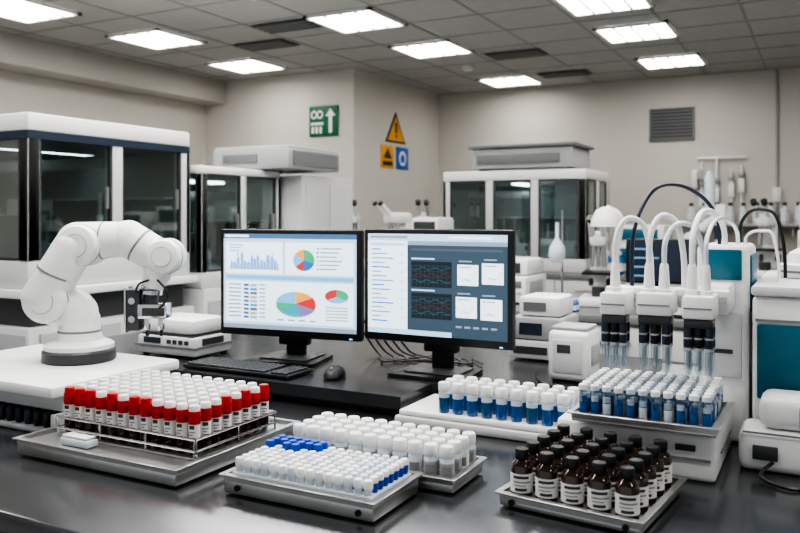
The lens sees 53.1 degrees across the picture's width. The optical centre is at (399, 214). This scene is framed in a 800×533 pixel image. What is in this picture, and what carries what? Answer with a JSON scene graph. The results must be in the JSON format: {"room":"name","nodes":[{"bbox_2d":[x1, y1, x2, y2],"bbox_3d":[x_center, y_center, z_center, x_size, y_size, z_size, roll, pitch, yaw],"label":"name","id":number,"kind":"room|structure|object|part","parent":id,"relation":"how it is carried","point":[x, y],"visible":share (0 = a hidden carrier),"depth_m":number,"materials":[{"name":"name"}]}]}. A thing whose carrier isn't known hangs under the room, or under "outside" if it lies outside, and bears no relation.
{"room":"laboratory","nodes":[
{"label":"laboratory","id":0,"kind":"room"},
{"bbox_2d":[0,344,178,431],"bbox_3d":[-1.035,0.494,2.334,0.620,0.129,0.450,0,0,28],"label":"platform","id":1,"kind":"object","parent":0,"point":[31,390],"depth_m":2.14,"materials":[{"name":"white plastic"}]},
{"bbox_2d":[0,70,204,165],"bbox_3d":[-4.128,-0.040,6.102,0.180,3.000,11.900,0,0,28],"label":"wall","id":2,"kind":"structure","parent":0,"point":[19,92],"depth_m":8.04,"materials":[{"name":"paint"}]},
{"bbox_2d":[0,31,225,105],"bbox_3d":[-4.424,-1.410,5.014,0.320,0.260,9.700,0,0,28],"label":"soffit","id":3,"kind":"structure","parent":2,"relation":"attached to","point":[19,54],"depth_m":7.67,"materials":[{"name":"paint"}]},
{"bbox_2d":[205,69,438,258],"bbox_3d":[-0.895,-0.040,9.819,2.040,3.000,2.100,0,0,28],"label":"wall column","id":4,"kind":"structure","parent":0,"point":[267,111],"depth_m":8.94,"materials":[{"name":"paint"}]},
{"bbox_2d":[309,105,338,136],"bbox_3d":[-0.818,-1.008,8.579,0.370,0.330,0.018,0,0,28],"label":"exit sign","id":5,"kind":"object","parent":4,"relation":"attached to","point":[323,120],"visible":1,"depth_m":8.57,"materials":[{"name":"green plastic"}]},
{"bbox_2d":[380,144,393,168],"bbox_3d":[-0.143,-0.660,9.046,0.012,0.260,0.300,0,0,28],"label":"sign","id":6,"kind":"object","parent":4,"relation":"attached to","point":[386,151],"visible":1,"depth_m":9.02,"materials":[{"name":"yellow plastic"}]},
{"bbox_2d":[385,113,405,144],"bbox_3d":[-0.048,-1.005,9.222,0.014,0.350,0.480,0,0,28],"label":"sign","id":7,"kind":"object","parent":4,"relation":"attached to","point":[395,135],"visible":1,"depth_m":9.20,"materials":[{"name":"yellow plastic"}]},
{"bbox_2d":[396,147,407,169],"bbox_3d":[0.027,-0.660,9.363,0.014,0.260,0.300,0,0,28],"label":"sign","id":8,"kind":"object","parent":4,"relation":"attached to","point":[401,153],"visible":1,"depth_m":9.34,"materials":[{"name":"blue plastic"}]},
{"bbox_2d":[0,0,799,94],"bbox_3d":[0.516,-1.590,3.633,10.700,0.100,11.900,0,0,28],"label":"ceiling","id":9,"kind":"structure","parent":0,"point":[241,11],"depth_m":6.90,"materials":[{"name":"tile"}]},
{"bbox_2d":[0,0,80,23],"bbox_3d":[-2.826,-1.525,5.953,0.600,0.020,0.600,0,0,28],"label":"ceiling light panel","id":10,"kind":"object","parent":9,"relation":"in","point":[23,11],"depth_m":6.00,"materials":[{"name":"white plastic"}]},
{"bbox_2d":[105,28,206,49],"bbox_3d":[-2.112,-1.525,6.956,0.600,0.020,0.600,0,0,28],"label":"ceiling light panel","id":11,"kind":"object","parent":9,"relation":"in","point":[152,38],"depth_m":6.92,"materials":[{"name":"white plastic"}]},
{"bbox_2d":[205,57,287,73],"bbox_3d":[-1.566,-1.525,8.194,0.600,0.020,0.600,0,0,28],"label":"ceiling light panel","id":12,"kind":"object","parent":9,"relation":"in","point":[243,65],"depth_m":8.16,"materials":[{"name":"white plastic"}]},
{"bbox_2d":[232,39,299,51],"bbox_3d":[-1.206,-1.524,7.210,0.540,0.022,0.280,0,0,28],"label":"ceiling air vent","id":13,"kind":"object","parent":9,"relation":"in","point":[275,43],"depth_m":7.17,"materials":[{"name":"grey metal"}]},
{"bbox_2d":[250,18,323,33],"bbox_3d":[-0.911,-1.524,6.487,0.540,0.022,0.280,0,0,28],"label":"ceiling air vent","id":14,"kind":"object","parent":9,"relation":"in","point":[297,24],"depth_m":6.45,"materials":[{"name":"grey metal"}]},
{"bbox_2d":[303,7,407,33],"bbox_3d":[-0.343,-1.525,6.298,0.600,0.020,0.600,0,0,28],"label":"ceiling light panel","id":15,"kind":"object","parent":9,"relation":"in","point":[364,19],"depth_m":6.27,"materials":[{"name":"white plastic"}]},
{"bbox_2d":[0,0,799,94],"bbox_3d":[0.671,-1.538,3.499,10.100,0.004,11.810,0,0,28],"label":"grid","id":16,"kind":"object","parent":9,"relation":"attached to","point":[739,3],"depth_m":6.96,"materials":[{"name":"grey metal"}]},
{"bbox_2d":[388,39,474,58],"bbox_3d":[0.297,-1.525,7.374,0.600,0.020,0.600,0,0,28],"label":"ceiling light panel","id":17,"kind":"object","parent":9,"relation":"in","point":[443,47],"depth_m":7.33,"materials":[{"name":"white plastic"}]},
{"bbox_2d":[462,65,473,70],"bbox_3d":[0.698,-1.510,8.236,0.120,0.050,0.120,0,0,28],"label":"smoke detector","id":18,"kind":"object","parent":9,"relation":"attached to","point":[464,67],"visible":1,"depth_m":8.19,"materials":[{"name":"white plastic"}]},
{"bbox_2d":[476,74,543,87],"bbox_3d":[1.262,-1.525,9.126,0.600,0.020,0.600,0,0,28],"label":"ceiling light panel","id":19,"kind":"object","parent":9,"relation":"in","point":[525,79],"depth_m":9.08,"materials":[{"name":"white plastic"}]},
{"bbox_2d":[484,48,547,59],"bbox_3d":[1.108,-1.524,7.622,0.540,0.022,0.280,0,0,28],"label":"ceiling air vent","id":20,"kind":"object","parent":9,"relation":"in","point":[530,52],"depth_m":7.58,"materials":[{"name":"grey metal"}]},
{"bbox_2d":[536,69,591,78],"bbox_3d":[1.783,-1.524,8.679,0.540,0.022,0.280,0,0,28],"label":"ceiling air vent","id":21,"kind":"object","parent":9,"relation":"in","point":[584,72],"depth_m":8.63,"materials":[{"name":"black metal"}]},
{"bbox_2d":[553,0,654,16],"bbox_3d":[1.459,-1.525,5.725,0.600,0.020,0.600,0,0,28],"label":"ceiling light panel","id":22,"kind":"object","parent":9,"relation":"in","point":[577,8],"depth_m":5.83,"materials":[{"name":"white plastic"}]},
{"bbox_2d":[592,20,679,43],"bbox_3d":[1.984,-1.525,6.692,0.600,0.020,0.600,0,0,28],"label":"ceiling light panel","id":23,"kind":"object","parent":9,"relation":"in","point":[662,29],"depth_m":6.65,"materials":[{"name":"white plastic"}]},
{"bbox_2d":[634,52,707,69],"bbox_3d":[2.700,-1.525,7.953,0.600,0.020,0.600,0,0,28],"label":"ceiling light panel","id":24,"kind":"object","parent":9,"relation":"in","point":[687,59],"depth_m":7.94,"materials":[{"name":"white plastic"}]},
{"bbox_2d":[439,67,799,268],"bbox_3d":[3.321,-0.040,8.824,10.420,3.000,0.100,0,0,28],"label":"wall","id":25,"kind":"structure","parent":0,"point":[735,112],"depth_m":8.99,"materials":[{"name":"paint"}]},
{"bbox_2d":[649,107,694,140],"bbox_3d":[3.025,-1.010,8.906,0.480,0.360,0.030,0,0,28],"label":"air vent","id":26,"kind":"object","parent":25,"relation":"in","point":[665,124],"visible":1,"depth_m":8.90,"materials":[{"name":"grey plastic"}]},
{"bbox_2d":[692,155,746,238],"bbox_3d":[3.444,-0.190,8.639,0.550,0.900,0.110,0,0,28],"label":"rack","id":27,"kind":"object","parent":25,"relation":"attached to","point":[696,174],"visible":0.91,"depth_m":8.62,"materials":[{"name":"white plastic"}]},
{"bbox_2d":[688,223,798,236],"bbox_3d":[4.074,0.155,8.195,2.300,0.130,0.298,0,0,28],"label":"wall shelf","id":28,"kind":"object","parent":25,"relation":"attached to","point":[793,226],"visible":0.29,"depth_m":8.24,"materials":[{"name":"grey plastic"}]},
{"bbox_2d":[687,203,694,222],"bbox_3d":[3.153,-0.022,8.652,0.072,0.205,0.080,0,0,28],"label":"bottle","id":29,"kind":"object","parent":28,"relation":"on","point":[691,211],"depth_m":8.63,"materials":[{"name":"plastic"}]},
{"bbox_2d":[700,214,707,222],"bbox_3d":[3.270,0.038,8.590,0.071,0.086,0.080,0,0,28],"label":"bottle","id":30,"kind":"object","parent":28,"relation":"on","point":[704,217],"depth_m":8.56,"materials":[{"name":"plastic"}]},
{"bbox_2d":[727,203,733,222],"bbox_3d":[3.502,-0.021,8.467,0.059,0.201,0.080,0,0,28],"label":"bottle","id":31,"kind":"object","parent":28,"relation":"on","point":[730,211],"depth_m":8.44,"materials":[{"name":"plastic"}]},
{"bbox_2d":[739,203,747,223],"bbox_3d":[3.614,-0.016,8.408,0.077,0.209,0.080,0,0,28],"label":"bottle","id":32,"kind":"object","parent":28,"relation":"on","point":[743,209],"depth_m":8.38,"materials":[{"name":"plastic"}]},
{"bbox_2d":[768,202,774,211],"bbox_3d":[3.849,-0.083,8.283,0.056,0.093,0.080,0,0,28],"label":"bottle","id":33,"kind":"object","parent":28,"relation":"on","point":[770,204],"depth_m":8.27,"materials":[{"name":"plastic"}]},
{"bbox_2d":[780,202,788,223],"bbox_3d":[3.955,-0.020,8.226,0.074,0.215,0.080,0,0,28],"label":"bottle","id":34,"kind":"object","parent":28,"relation":"on","point":[784,214],"depth_m":8.20,"materials":[{"name":"plastic"}]},
{"bbox_2d":[794,202,799,223],"bbox_3d":[4.057,-0.020,8.172,0.046,0.214,0.080,0,0,28],"label":"bottle","id":35,"kind":"object","parent":28,"relation":"on","point":[796,212],"depth_m":8.14,"materials":[{"name":"plastic"}]},
{"bbox_2d":[773,69,780,214],"bbox_3d":[3.957,-0.535,8.400,0.080,1.990,0.050,0,0,28],"label":"conduit","id":36,"kind":"object","parent":25,"relation":"attached to","point":[776,190],"visible":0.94,"depth_m":8.39,"materials":[{"name":"grey plastic"}]},
{"bbox_3d":[0.516,1.510,3.633,10.700,0.100,11.900,0,0,28],"label":"floor","id":37,"kind":"structure","parent":0,"visible":0},
{"bbox_2d":[0,275,197,349],"bbox_3d":[-2.175,0.915,4.761,1.490,1.089,1.195,0,0,28],"label":"lab bench","id":38,"kind":"object","parent":37,"relation":"on","point":[17,330],"visible":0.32,"depth_m":4.26,"materials":[{"name":"white metal"}]},
{"bbox_2d":[0,112,189,288],"bbox_3d":[-2.196,-0.070,4.778,1.436,0.880,1.144,0,0,28],"label":"enclosure","id":39,"kind":"object","parent":38,"relation":"on","point":[56,172],"visible":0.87,"depth_m":4.58,"materials":[{"name":"white plastic"}]},
{"bbox_2d":[183,287,220,315],"bbox_3d":[-1.412,0.961,5.530,0.915,0.999,0.820,0,0,28],"label":"base cabinet","id":40,"kind":"object","parent":37,"relation":"on","point":[207,300],"visible":0.12,"depth_m":5.00,"materials":[{"name":"white metal"}]},
{"bbox_2d":[183,165,280,288],"bbox_3d":[-1.424,0.075,5.537,0.886,0.770,0.820,0,0,28],"label":"enclosure","id":41,"kind":"object","parent":40,"relation":"on","point":[221,198],"visible":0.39,"depth_m":5.43,"materials":[{"name":"white plastic"}]},
{"bbox_2d":[213,145,338,173],"bbox_3d":[-0.887,-0.395,5.814,0.675,0.160,0.665,0,0,28],"label":"air conditioner","id":42,"kind":"object","parent":41,"relation":"on","point":[285,159],"visible":0.94,"depth_m":5.56,"materials":[{"name":"grey plastic"}]},
{"bbox_2d":[280,175,351,229],"bbox_3d":[-0.819,0.590,6.104,0.723,1.740,0.690,0,0,28],"label":"tall cabinet","id":43,"kind":"object","parent":37,"relation":"on","point":[307,202],"visible":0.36,"depth_m":5.79,"materials":[{"name":"white metal"}]},
{"bbox_2d":[364,267,364,331],"bbox_3d":[-0.316,0.960,7.020,1.650,1.000,0.600,0,0,28],"label":"lab bench","id":44,"kind":"object","parent":37,"relation":"on","point":[364,267],"visible":0.02,"depth_m":6.69,"materials":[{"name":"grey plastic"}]},
{"bbox_2d":[352,200,364,266],"bbox_3d":[-0.423,0.164,7.095,0.240,0.591,0.411,0,0,3],"label":"microscope","id":45,"kind":"object","parent":44,"relation":"on","point":[355,215],"visible":0.23,"depth_m":7.02,"materials":[{"name":"white plastic"}]},
{"bbox_2d":[371,199,411,228],"bbox_3d":[-0.060,0.164,6.901,0.411,0.591,0.240,0,0,-42],"label":"microscope","id":46,"kind":"object","parent":44,"relation":"on","point":[404,219],"visible":0.49,"depth_m":6.86,"materials":[{"name":"white plastic"}]},
{"bbox_2d":[412,217,453,228],"bbox_3d":[0.267,0.239,6.740,0.283,0.440,0.408,0,0,28],"label":"instrument","id":47,"kind":"object","parent":44,"relation":"on","point":[417,222],"visible":0.09,"depth_m":6.63,"materials":[{"name":"white plastic"}]},
{"bbox_2d":[0,375,799,532],"bbox_3d":[0.430,1.010,1.980,4.300,0.900,1.940,0,0,28],"label":"workbench","id":48,"kind":"object","parent":37,"relation":"on","point":[38,495],"visible":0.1,"depth_m":1.53,"materials":[{"name":"black laminate"}]},
{"bbox_2d":[21,220,186,365],"bbox_3d":[-0.870,0.223,2.375,0.463,0.412,0.208,0,0,0],"label":"robot arm","id":49,"kind":"object","parent":48,"relation":"on","point":[51,296],"visible":1,"depth_m":2.32},
{"bbox_3d":[-0.871,0.222,2.375,0.466,0.414,0.208,0,0,0],"label":"arm","id":50,"kind":"part","parent":49,"relation":"part of","materials":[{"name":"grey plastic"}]},
{"bbox_2d":[12,369,300,486],"bbox_3d":[-0.575,0.485,1.933,0.506,0.148,0.441,0,0,28],"label":"tray","id":51,"kind":"object","parent":48,"relation":"on","point":[174,430],"visible":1,"depth_m":1.81,"materials":[{"name":"metal"}]},
{"bbox_2d":[60,432,97,448],"bbox_3d":[-0.731,0.512,1.821,0.090,0.024,0.036,0,0,28],"label":"tip box","id":52,"kind":"object","parent":51,"relation":"in","point":[74,439],"visible":1,"depth_m":1.81,"materials":[{"name":"plastic"}]},
{"bbox_2d":[106,330,661,414],"bbox_3d":[-0.237,0.530,2.856,2.100,0.060,0.940,0,0,28],"label":"lab bench","id":53,"kind":"object","parent":48,"relation":"on","point":[366,385],"visible":0.35,"depth_m":2.57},
{"bbox_2d":[135,312,233,359],"bbox_3d":[-0.777,0.432,2.894,0.278,0.135,0.208,0,0,28],"label":"shaker","id":54,"kind":"object","parent":53,"relation":"on","point":[191,335],"visible":0.87,"depth_m":2.81,"materials":[{"name":"white plastic"}]},
{"bbox_2d":[183,356,313,379],"bbox_3d":[-0.490,0.488,2.571,0.420,0.018,0.140,0,0,28],"label":"keyboard","id":55,"kind":"object","parent":53,"relation":"on","point":[245,367],"visible":1,"depth_m":2.53,"materials":[{"name":"black plastic"}]},
{"bbox_2d":[221,229,363,367],"bbox_3d":[-0.373,0.274,2.741,0.540,0.450,0.200,0,0,21],"label":"computer monitor","id":56,"kind":"object","parent":53,"relation":"on","point":[297,287],"depth_m":2.71,"materials":[{"name":"black plastic"}]},
{"bbox_2d":[323,365,345,380],"bbox_3d":[-0.200,0.480,2.457,0.066,0.038,0.109,0,0,13],"label":"computer mouse","id":57,"kind":"object","parent":53,"relation":"on","point":[335,372],"depth_m":2.42,"materials":[{"name":"black plastic"}]},
{"bbox_2d":[364,320,482,364],"bbox_3d":[0.058,0.428,2.733,0.468,0.139,0.148,0,0,15],"label":"cables","id":58,"kind":"object","parent":53,"relation":"on","point":[414,357],"visible":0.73,"depth_m":2.76,"materials":[{"name":"black plastic"}]},
{"bbox_2d":[365,229,515,382],"bbox_3d":[0.118,0.272,2.497,0.507,0.455,0.200,0,0,28],"label":"computer monitor","id":59,"kind":"object","parent":53,"relation":"on","point":[444,290],"depth_m":2.47,"materials":[{"name":"black plastic"}]},
{"bbox_2d":[509,292,577,360],"bbox_3d":[0.508,0.387,2.809,0.200,0.214,0.202,0,0,28],"label":"instrument","id":60,"kind":"object","parent":53,"relation":"on","point":[539,311],"visible":0.67,"depth_m":2.74,"materials":[{"name":"white plastic"}]},
{"bbox_2d":[536,371,585,391],"bbox_3d":[0.457,0.494,2.354,0.076,0.008,0.316,0,0,-22],"label":"lead","id":61,"kind":"object","parent":53,"relation":"on","point":[537,376],"visible":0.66,"depth_m":2.34,"materials":[{"name":"black plastic"}]},
{"bbox_2d":[549,322,599,383],"bbox_3d":[0.531,0.417,2.432,0.128,0.165,0.156,0,0,28],"label":"instrument","id":62,"kind":"object","parent":53,"relation":"on","point":[574,347],"visible":0.94,"depth_m":2.37,"materials":[{"name":"white plastic"}]},
{"bbox_2d":[394,182,756,482],"bbox_3d":[0.438,0.239,2.081,0.860,0.640,0.633,0,0,28],"label":"machine","id":63,"kind":"object","parent":48,"relation":"on","point":[699,424],"visible":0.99,"depth_m":1.83,"materials":[{"name":"white plastic"}]},
{"bbox_2d":[494,424,686,532],"bbox_3d":[0.379,0.505,1.571,0.288,0.110,0.286,0,0,34],"label":"tray","id":64,"kind":"object","parent":48,"relation":"on","point":[601,482],"visible":1,"depth_m":1.50,"materials":[{"name":"metal"}]},
{"bbox_2d":[739,389,799,474],"bbox_3d":[0.979,0.477,1.704,0.470,0.164,0.142,0,0,28],"label":"module","id":65,"kind":"object","parent":48,"relation":"on","point":[775,437],"visible":1,"depth_m":1.73,"materials":[{"name":"white plastic"}]},
{"bbox_2d":[751,247,799,418],"bbox_3d":[1.229,0.322,1.985,0.614,0.474,0.580,0,0,28],"label":"instrument","id":66,"kind":"object","parent":48,"relation":"on","point":[776,304],"visible":0.76,"depth_m":1.86,"materials":[{"name":"white plastic"}]},
{"bbox_2d":[738,207,786,280],"bbox_3d":[0.914,0.070,2.040,0.105,0.180,0.150,0,0,-42],"label":"hose","id":67,"kind":"object","parent":66,"relation":"attached to","point":[748,212],"visible":0.96,"depth_m":2.04,"materials":[{"name":"black plastic"}]},
{"bbox_2d":[758,461,799,491],"bbox_3d":[0.928,0.543,1.563,0.425,0.033,0.083,0,0,37],"label":"power cable","id":68,"kind":"object","parent":48,"relation":"on","point":[771,463],"visible":1,"depth_m":1.65,"materials":[{"name":"black plastic"}]},
{"bbox_2d":[516,303,696,376],"bbox_3d":[2.095,1.000,4.153,3.800,0.920,0.700,0,0,28],"label":"lab bench","id":69,"kind":"object","parent":37,"relation":"on","point":[678,356],"visible":0.03,"depth_m":4.20,"materials":[{"name":"grey plastic"}]},
{"bbox_2d":[516,256,545,302],"bbox_3d":[0.681,0.404,5.047,0.383,0.270,0.408,0,0,28],"label":"instrument","id":70,"kind":"object","parent":69,"relation":"on","point":[529,279],"visible":0.38,"depth_m":4.88,"materials":[{"name":"white plastic"}]},
{"bbox_2d":[549,210,565,292],"bbox_3d":[0.985,0.254,4.951,0.190,0.570,0.184,0,0,28],"label":"stand","id":71,"kind":"object","parent":69,"relation":"on","point":[557,254],"visible":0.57,"depth_m":4.89,"materials":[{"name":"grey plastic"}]},
{"bbox_2d":[572,298,578,311],"bbox_3d":[0.877,0.501,4.519,0.262,0.075,0.082,0,0,28],"label":"bottles","id":72,"kind":"object","parent":69,"relation":"on","point":[575,300],"visible":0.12,"depth_m":4.44,"materials":[{"name":"plastic"}]},
{"bbox_2d":[578,215,610,306],"bbox_3d":[1.183,0.268,4.769,0.220,0.541,0.377,0,0,18],"label":"microscope","id":73,"kind":"object","parent":69,"relation":"on","point":[598,240],"visible":0.7,"depth_m":4.74,"materials":[{"name":"white plastic"}]},
{"bbox_2d":[590,205,628,313],"bbox_3d":[1.155,0.241,4.414,0.205,0.596,0.170,0,0,28],"label":"lamp","id":74,"kind":"object","parent":69,"relation":"on","point":[608,216],"visible":0.56,"depth_m":4.37,"materials":[{"name":"white plastic"}]},
{"bbox_2d":[626,239,688,285],"bbox_3d":[1.511,0.339,4.683,0.360,0.400,0.190,0,0,18],"label":"rack","id":75,"kind":"object","parent":69,"relation":"on","point":[673,250],"visible":0.37,"depth_m":4.64,"materials":[{"name":"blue plastic"}]},
{"bbox_2d":[673,308,683,318],"bbox_3d":[1.385,0.469,4.224,0.251,0.140,0.070,0,0,28],"label":"bottles","id":76,"kind":"object","parent":69,"relation":"on","point":[678,315],"visible":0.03,"depth_m":4.15,"materials":[{"name":"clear plastic"}]},
{"bbox_2d":[540,272,680,298],"bbox_3d":[2.391,0.985,7.053,5.400,0.950,1.100,0,0,28],"label":"laboratory bench","id":77,"kind":"object","parent":37,"relation":"on","point":[575,284],"visible":0.09,"depth_m":6.93,"materials":[{"name":"grey plastic"}]},
{"bbox_2d":[415,199,431,216],"bbox_3d":[0.248,0.177,8.147,0.270,0.664,0.463,0,0,8],"label":"microscope","id":78,"kind":"object","parent":77,"relation":"on","point":[420,213],"visible":0.25,"depth_m":8.00,"materials":[{"name":"white plastic"}]},
{"bbox_2d":[443,168,608,272],"bbox_3d":[1.222,0.050,7.703,1.386,0.919,0.850,0,0,28],"label":"glass cabinet","id":79,"kind":"object","parent":77,"relation":"on","point":[529,203],"visible":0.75,"depth_m":7.60,"materials":[{"name":"white metal"}]},
{"bbox_2d":[468,142,593,170],"bbox_3d":[1.251,-0.530,7.603,1.030,0.239,0.660,0,0,28],"label":"control unit","id":80,"kind":"object","parent":79,"relation":"on","point":[555,155],"visible":0.92,"depth_m":7.33,"materials":[{"name":"grey plastic"}]},
{"bbox_2d":[608,251,611,269],"bbox_3d":[1.803,0.387,6.833,0.025,0.153,0.080,0,0,28],"label":"bottles","id":81,"kind":"object","parent":77,"relation":"on","point":[609,258],"depth_m":6.81,"materials":[{"name":"white plastic"}]},
{"bbox_2d":[619,251,623,274],"bbox_3d":[1.888,0.405,6.788,0.033,0.194,0.080,0,0,28],"label":"bottles","id":82,"kind":"object","parent":77,"relation":"on","point":[621,264],"depth_m":6.77,"materials":[{"name":"white plastic"}]},
{"bbox_2d":[611,225,672,271],"bbox_3d":[2.193,0.299,7.210,0.463,0.420,0.508,0,0,28],"label":"instrument","id":83,"kind":"object","parent":77,"relation":"on","point":[661,230],"visible":0.1,"depth_m":7.05,"materials":[{"name":"white plastic"}]},
{"bbox_2d":[684,171,726,265],"bbox_3d":[2.627,0.065,6.928,0.486,0.888,0.312,0,0,28],"label":"rotary evaporator","id":84,"kind":"object","parent":77,"relation":"on","point":[709,179],"visible":0.34,"depth_m":6.87,"materials":[{"name":"white plastic"}]},
{"bbox_2d":[750,198,781,278],"bbox_3d":[2.937,0.189,6.434,0.260,0.640,0.446,0,0,38],"label":"microscope","id":85,"kind":"object","parent":77,"relation":"on","point":[766,221],"visible":0.77,"depth_m":6.40,"materials":[{"name":"white plastic"}]},
{"bbox_2d":[797,204,799,247],"bbox_3d":[3.541,0.199,6.550,0.503,0.620,0.508,0,0,28],"label":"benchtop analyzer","id":86,"kind":"object","parent":77,"relation":"on","point":[798,232],"visible":0.48,"depth_m":6.46,"materials":[{"name":"white plastic"}]}
]}

